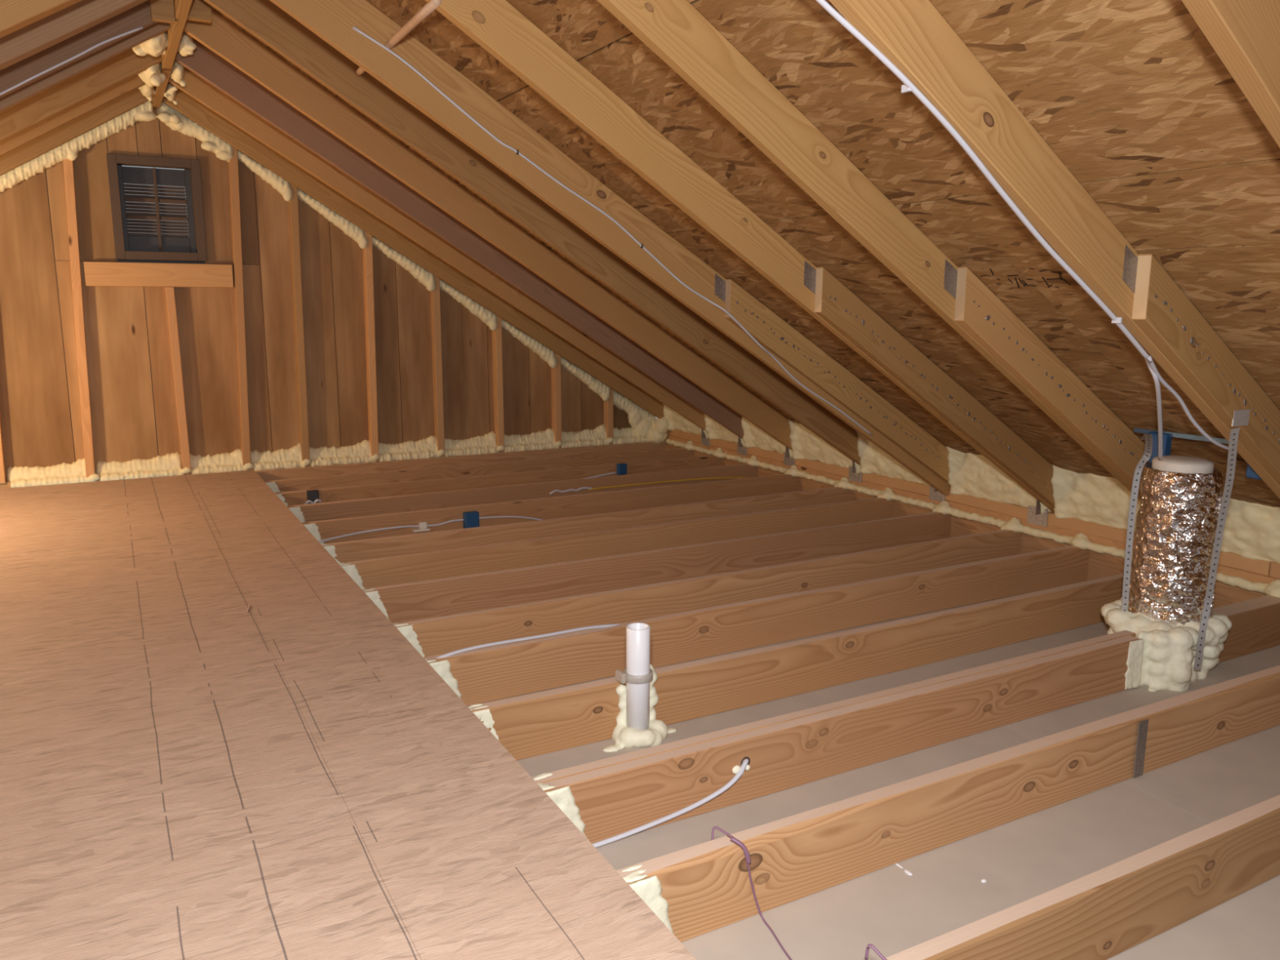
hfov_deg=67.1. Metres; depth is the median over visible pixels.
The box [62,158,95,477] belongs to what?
stud
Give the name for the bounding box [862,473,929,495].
wall plate
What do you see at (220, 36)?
rafter
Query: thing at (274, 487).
foam dam
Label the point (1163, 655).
foam collar
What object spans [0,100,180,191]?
bead
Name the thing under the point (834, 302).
board
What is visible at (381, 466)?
joist
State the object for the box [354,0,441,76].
wooden rod
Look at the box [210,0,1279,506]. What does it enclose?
roof
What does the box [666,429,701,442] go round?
wall plate
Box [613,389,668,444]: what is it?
wedge
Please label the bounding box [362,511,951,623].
joist
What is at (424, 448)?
fillet
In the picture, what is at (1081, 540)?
bead
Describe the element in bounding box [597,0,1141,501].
rafter
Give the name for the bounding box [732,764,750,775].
lump
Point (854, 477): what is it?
tie
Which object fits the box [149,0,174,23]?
block
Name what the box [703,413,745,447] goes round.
plug
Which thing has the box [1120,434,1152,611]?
strap
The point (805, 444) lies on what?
plug
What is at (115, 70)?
rafter
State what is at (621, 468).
junction box
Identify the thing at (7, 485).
plate
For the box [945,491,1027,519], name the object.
wall plate
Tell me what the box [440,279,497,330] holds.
wedge
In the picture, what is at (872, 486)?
wall plate
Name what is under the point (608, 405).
stud
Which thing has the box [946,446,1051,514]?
plug
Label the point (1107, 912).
joist
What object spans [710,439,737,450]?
wall plate
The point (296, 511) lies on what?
foam dam
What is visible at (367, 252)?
stud
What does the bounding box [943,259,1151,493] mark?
board
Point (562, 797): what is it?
foam dam
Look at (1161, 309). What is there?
board
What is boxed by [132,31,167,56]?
lump
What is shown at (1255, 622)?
joist
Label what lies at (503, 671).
joist
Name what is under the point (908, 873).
crumb
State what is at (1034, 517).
tie
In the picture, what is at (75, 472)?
fillet
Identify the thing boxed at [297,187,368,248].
wedge
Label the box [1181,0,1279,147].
rafter
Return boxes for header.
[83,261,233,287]
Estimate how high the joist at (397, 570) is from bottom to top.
0.166 m
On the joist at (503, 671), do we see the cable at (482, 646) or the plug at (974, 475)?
the cable at (482, 646)
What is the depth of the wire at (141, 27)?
3.60 m
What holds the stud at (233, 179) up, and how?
on the plate at (7, 485)
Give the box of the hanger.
[1133,427,1262,479]
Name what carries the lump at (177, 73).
attached to the board at (181, 7)
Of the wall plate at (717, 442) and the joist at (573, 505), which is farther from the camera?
the wall plate at (717, 442)
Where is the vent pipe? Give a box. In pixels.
[615,622,653,729]
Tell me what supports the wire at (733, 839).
attached to the joist at (706, 886)
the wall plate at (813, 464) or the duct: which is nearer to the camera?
the duct
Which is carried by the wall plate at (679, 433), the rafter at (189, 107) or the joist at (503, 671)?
the rafter at (189, 107)
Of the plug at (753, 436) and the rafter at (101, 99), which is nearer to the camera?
the rafter at (101, 99)
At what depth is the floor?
2.15 m
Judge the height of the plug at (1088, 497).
0.248 m
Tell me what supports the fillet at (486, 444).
attached to the wall
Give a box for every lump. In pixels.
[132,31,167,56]
[137,56,165,86]
[138,84,155,101]
[164,82,177,105]
[169,60,186,86]
[177,31,196,56]
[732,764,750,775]
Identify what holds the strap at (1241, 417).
hanging from the board at (1161, 309)
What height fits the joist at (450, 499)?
0.166 m
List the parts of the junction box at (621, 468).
box lid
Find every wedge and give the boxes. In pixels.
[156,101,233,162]
[237,149,293,201]
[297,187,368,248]
[372,235,435,291]
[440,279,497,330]
[501,318,557,368]
[560,355,609,401]
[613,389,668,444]
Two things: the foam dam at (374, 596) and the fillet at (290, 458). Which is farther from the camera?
the fillet at (290, 458)
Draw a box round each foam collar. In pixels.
[602,663,676,751]
[1101,597,1231,692]
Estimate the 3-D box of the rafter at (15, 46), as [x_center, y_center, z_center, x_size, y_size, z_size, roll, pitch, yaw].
[-3.077,-0.686,2.764,3.339,2.202,0.077,-5,12,-28]
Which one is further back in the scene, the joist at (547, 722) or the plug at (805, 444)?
the plug at (805, 444)
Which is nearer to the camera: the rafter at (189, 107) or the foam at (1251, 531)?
the foam at (1251, 531)
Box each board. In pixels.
[151,0,192,109]
[666,443,1266,608]
[715,273,950,485]
[804,260,1054,508]
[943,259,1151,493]
[1122,244,1279,484]
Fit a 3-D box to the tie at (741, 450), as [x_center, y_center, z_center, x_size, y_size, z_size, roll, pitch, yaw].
[0.658,-0.249,6.405,0.064,0.165,0.104,-5,12,-28]
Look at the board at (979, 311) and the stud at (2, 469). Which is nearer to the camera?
the board at (979, 311)
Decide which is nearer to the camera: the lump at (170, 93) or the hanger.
the hanger
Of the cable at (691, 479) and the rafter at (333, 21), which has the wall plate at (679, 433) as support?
the rafter at (333, 21)
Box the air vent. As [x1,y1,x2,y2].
[106,153,207,262]
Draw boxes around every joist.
[255,441,666,480]
[263,448,694,492]
[274,455,724,506]
[287,463,759,522]
[302,474,799,543]
[321,486,850,563]
[342,497,894,588]
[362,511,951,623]
[395,528,1022,657]
[424,545,1089,706]
[467,573,1123,760]
[532,630,1139,843]
[616,665,1279,942]
[881,794,1279,959]
[1213,595,1279,662]
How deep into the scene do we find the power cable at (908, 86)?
2.19 m
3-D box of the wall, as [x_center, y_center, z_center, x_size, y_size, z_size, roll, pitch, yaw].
[-2.803,-1.160,5.637,6.620,2.329,0.050,-5,12,-28]
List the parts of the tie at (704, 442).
plate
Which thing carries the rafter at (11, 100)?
attached to the board at (181, 7)
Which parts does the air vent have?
blank panel, rail, rail, blank panel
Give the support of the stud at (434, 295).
on the plate at (7, 485)
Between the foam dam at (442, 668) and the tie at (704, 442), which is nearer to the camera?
the foam dam at (442, 668)
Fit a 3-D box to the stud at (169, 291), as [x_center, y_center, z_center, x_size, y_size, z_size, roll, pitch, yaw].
[-2.740,-0.595,5.721,0.047,1.076,0.090,-6,12,-28]
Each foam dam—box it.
[265,481,280,492]
[275,493,288,506]
[288,506,306,522]
[302,523,324,543]
[320,543,340,563]
[338,563,364,588]
[361,587,389,619]
[393,622,424,657]
[425,658,462,698]
[468,703,498,740]
[533,772,588,839]
[622,864,673,933]
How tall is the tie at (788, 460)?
0.165 m
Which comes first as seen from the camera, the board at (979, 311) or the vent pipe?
the vent pipe
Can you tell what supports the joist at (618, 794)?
on the floor
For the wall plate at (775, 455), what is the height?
0.056 m
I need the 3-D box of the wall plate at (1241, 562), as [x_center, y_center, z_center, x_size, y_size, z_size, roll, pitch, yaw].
[2.199,0.330,3.517,0.207,0.056,0.279,-5,12,-28]
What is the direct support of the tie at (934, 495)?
attached to the rafter at (333, 21)
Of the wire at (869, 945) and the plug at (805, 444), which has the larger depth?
the plug at (805, 444)
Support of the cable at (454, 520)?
attached to the joist at (573, 505)
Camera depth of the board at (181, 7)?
4.08 m
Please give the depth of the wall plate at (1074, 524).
4.18 m
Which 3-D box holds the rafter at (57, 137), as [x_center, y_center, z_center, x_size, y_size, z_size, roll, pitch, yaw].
[-4.158,-1.046,4.702,3.339,2.203,0.042,-5,12,-28]
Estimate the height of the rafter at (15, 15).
2.202 m
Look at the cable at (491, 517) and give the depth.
5.04 m
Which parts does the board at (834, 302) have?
nail plate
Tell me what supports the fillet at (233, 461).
attached to the wall
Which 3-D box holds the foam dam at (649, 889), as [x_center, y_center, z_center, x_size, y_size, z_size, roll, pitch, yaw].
[0.045,0.833,1.594,0.250,0.161,0.434,-5,12,-28]
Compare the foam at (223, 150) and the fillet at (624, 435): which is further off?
the fillet at (624, 435)
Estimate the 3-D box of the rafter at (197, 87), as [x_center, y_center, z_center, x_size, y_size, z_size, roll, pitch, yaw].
[-0.862,-1.203,5.860,3.479,2.288,0.040,-5,12,-28]
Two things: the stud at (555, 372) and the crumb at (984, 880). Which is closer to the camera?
the crumb at (984, 880)
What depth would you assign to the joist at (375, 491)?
5.85 m
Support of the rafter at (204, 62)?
on the wall plate at (679, 433)
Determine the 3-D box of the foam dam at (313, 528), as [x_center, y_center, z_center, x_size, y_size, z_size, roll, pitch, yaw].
[-1.502,0.322,4.367,0.250,0.156,0.490,-5,12,-28]
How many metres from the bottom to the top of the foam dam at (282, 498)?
0.156 m
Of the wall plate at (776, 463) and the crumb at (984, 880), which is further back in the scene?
the wall plate at (776, 463)
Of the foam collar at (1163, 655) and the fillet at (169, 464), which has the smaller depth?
the foam collar at (1163, 655)
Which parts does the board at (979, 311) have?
nail plate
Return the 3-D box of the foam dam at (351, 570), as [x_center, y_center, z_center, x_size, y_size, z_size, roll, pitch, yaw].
[-1.121,0.446,3.683,0.250,0.161,0.421,-5,12,-28]
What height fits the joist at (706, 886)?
0.166 m
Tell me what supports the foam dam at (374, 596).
on the floor
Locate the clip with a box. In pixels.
[412,521,430,532]
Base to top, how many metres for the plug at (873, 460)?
0.251 m
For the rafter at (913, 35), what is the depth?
2.10 m
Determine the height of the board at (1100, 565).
0.164 m
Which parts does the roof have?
panel, panel, panel, panel, panel, panel, panel, panel, panel, panel, panel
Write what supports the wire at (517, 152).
attached to the rafter at (333, 21)
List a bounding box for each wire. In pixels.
[0,26,142,95]
[352,26,872,435]
[711,826,791,959]
[864,943,887,959]
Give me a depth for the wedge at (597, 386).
6.98 m
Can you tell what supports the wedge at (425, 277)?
attached to the wall
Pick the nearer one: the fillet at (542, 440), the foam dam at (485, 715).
the foam dam at (485, 715)
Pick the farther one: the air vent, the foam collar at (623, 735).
the air vent
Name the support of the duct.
on the floor
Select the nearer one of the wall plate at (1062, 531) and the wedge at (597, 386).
the wall plate at (1062, 531)
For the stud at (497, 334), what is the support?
on the plate at (7, 485)
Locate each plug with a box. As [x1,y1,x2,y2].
[662,404,708,438]
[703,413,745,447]
[741,416,792,457]
[788,419,861,473]
[856,431,929,485]
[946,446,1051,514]
[1051,465,1140,532]
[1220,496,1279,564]
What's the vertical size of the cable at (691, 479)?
0.054 m
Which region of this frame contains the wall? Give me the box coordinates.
[0,109,631,477]
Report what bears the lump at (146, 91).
attached to the board at (181, 7)
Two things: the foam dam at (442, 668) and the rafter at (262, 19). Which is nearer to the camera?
the foam dam at (442, 668)
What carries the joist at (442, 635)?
on the floor
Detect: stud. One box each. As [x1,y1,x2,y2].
[0,412,6,483]
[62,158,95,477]
[164,287,191,468]
[228,146,251,466]
[288,182,310,462]
[362,231,378,456]
[430,275,444,450]
[492,315,504,446]
[551,351,561,442]
[603,387,613,438]
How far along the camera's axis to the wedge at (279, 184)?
5.75 m
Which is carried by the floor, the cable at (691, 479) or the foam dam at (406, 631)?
the foam dam at (406, 631)
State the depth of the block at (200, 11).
3.75 m
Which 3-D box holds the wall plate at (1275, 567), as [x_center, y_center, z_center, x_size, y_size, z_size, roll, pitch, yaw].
[2.632,0.413,3.071,0.131,0.056,1.130,-5,12,-28]
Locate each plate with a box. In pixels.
[0,441,613,488]
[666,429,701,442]
[666,435,791,468]
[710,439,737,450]
[746,447,783,462]
[795,458,848,477]
[795,465,940,504]
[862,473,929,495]
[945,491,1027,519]
[945,499,1125,549]
[1047,511,1127,542]
[1217,551,1271,576]
[1217,564,1279,582]
[1269,561,1279,578]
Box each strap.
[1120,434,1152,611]
[1193,408,1249,670]
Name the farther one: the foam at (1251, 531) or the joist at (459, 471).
the joist at (459, 471)
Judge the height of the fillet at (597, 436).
0.216 m
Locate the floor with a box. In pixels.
[0,470,1279,959]
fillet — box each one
[6,457,99,487]
[95,452,191,480]
[190,448,253,474]
[250,443,311,471]
[308,440,379,466]
[376,435,445,462]
[441,431,505,457]
[499,427,562,453]
[560,424,613,448]
[608,426,649,444]
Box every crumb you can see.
[904,869,912,875]
[981,878,986,883]
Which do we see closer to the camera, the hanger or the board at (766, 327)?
the hanger
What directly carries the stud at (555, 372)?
on the plate at (7, 485)
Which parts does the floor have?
deck panel, deck panel, deck panel, deck panel, deck panel, deck panel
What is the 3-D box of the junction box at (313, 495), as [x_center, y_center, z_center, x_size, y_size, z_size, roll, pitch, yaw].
[-1.816,0.100,5.341,0.099,0.083,0.042,-5,12,-28]
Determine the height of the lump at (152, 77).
0.192 m
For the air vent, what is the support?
in the wall
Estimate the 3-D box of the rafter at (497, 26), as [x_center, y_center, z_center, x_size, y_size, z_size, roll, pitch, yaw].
[0.513,-0.747,3.395,3.480,2.287,0.040,-6,12,-30]
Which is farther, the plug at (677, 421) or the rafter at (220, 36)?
the plug at (677, 421)
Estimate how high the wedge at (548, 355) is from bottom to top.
0.359 m
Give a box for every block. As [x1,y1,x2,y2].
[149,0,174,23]
[186,0,212,22]
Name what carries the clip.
attached to the joist at (573, 505)
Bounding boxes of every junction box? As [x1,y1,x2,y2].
[304,489,321,504]
[462,511,479,528]
[616,462,626,475]
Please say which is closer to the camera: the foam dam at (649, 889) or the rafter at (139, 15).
the foam dam at (649, 889)
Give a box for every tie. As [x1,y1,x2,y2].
[701,428,710,446]
[737,436,746,455]
[783,446,795,466]
[848,460,862,483]
[928,484,945,502]
[1026,499,1048,527]
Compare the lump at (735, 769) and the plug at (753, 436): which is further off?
the plug at (753, 436)
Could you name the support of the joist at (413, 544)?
on the floor
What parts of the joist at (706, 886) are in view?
tie plate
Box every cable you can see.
[317,519,463,542]
[435,623,620,657]
[479,515,543,519]
[549,476,746,494]
[582,471,617,479]
[591,759,748,848]
[815,0,1237,460]
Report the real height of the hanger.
0.111 m
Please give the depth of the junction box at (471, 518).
4.91 m
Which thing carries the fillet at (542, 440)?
attached to the wall
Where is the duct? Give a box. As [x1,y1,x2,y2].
[1128,455,1222,625]
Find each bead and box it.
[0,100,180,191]
[662,438,1279,597]
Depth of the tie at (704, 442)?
6.78 m
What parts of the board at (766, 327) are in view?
nail plate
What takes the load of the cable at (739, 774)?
attached to the joist at (618, 794)
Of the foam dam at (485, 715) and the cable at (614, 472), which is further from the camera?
the cable at (614, 472)
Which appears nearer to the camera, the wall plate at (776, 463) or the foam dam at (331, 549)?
the foam dam at (331, 549)
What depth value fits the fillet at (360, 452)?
6.24 m
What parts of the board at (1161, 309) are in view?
nail plate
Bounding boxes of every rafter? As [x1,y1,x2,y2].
[0,0,82,38]
[0,0,147,70]
[0,0,157,97]
[0,22,169,111]
[0,48,161,142]
[0,74,145,156]
[0,88,152,176]
[162,81,663,418]
[168,66,706,431]
[174,37,743,439]
[183,8,791,450]
[204,0,860,466]
[269,0,951,496]
[425,0,1054,511]
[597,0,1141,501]
[828,0,1279,498]
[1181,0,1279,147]
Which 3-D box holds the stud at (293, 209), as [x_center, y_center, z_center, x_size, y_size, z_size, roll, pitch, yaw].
[-2.122,-0.997,5.992,0.047,1.775,0.090,-5,11,-28]
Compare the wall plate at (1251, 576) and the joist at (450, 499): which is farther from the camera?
the joist at (450, 499)

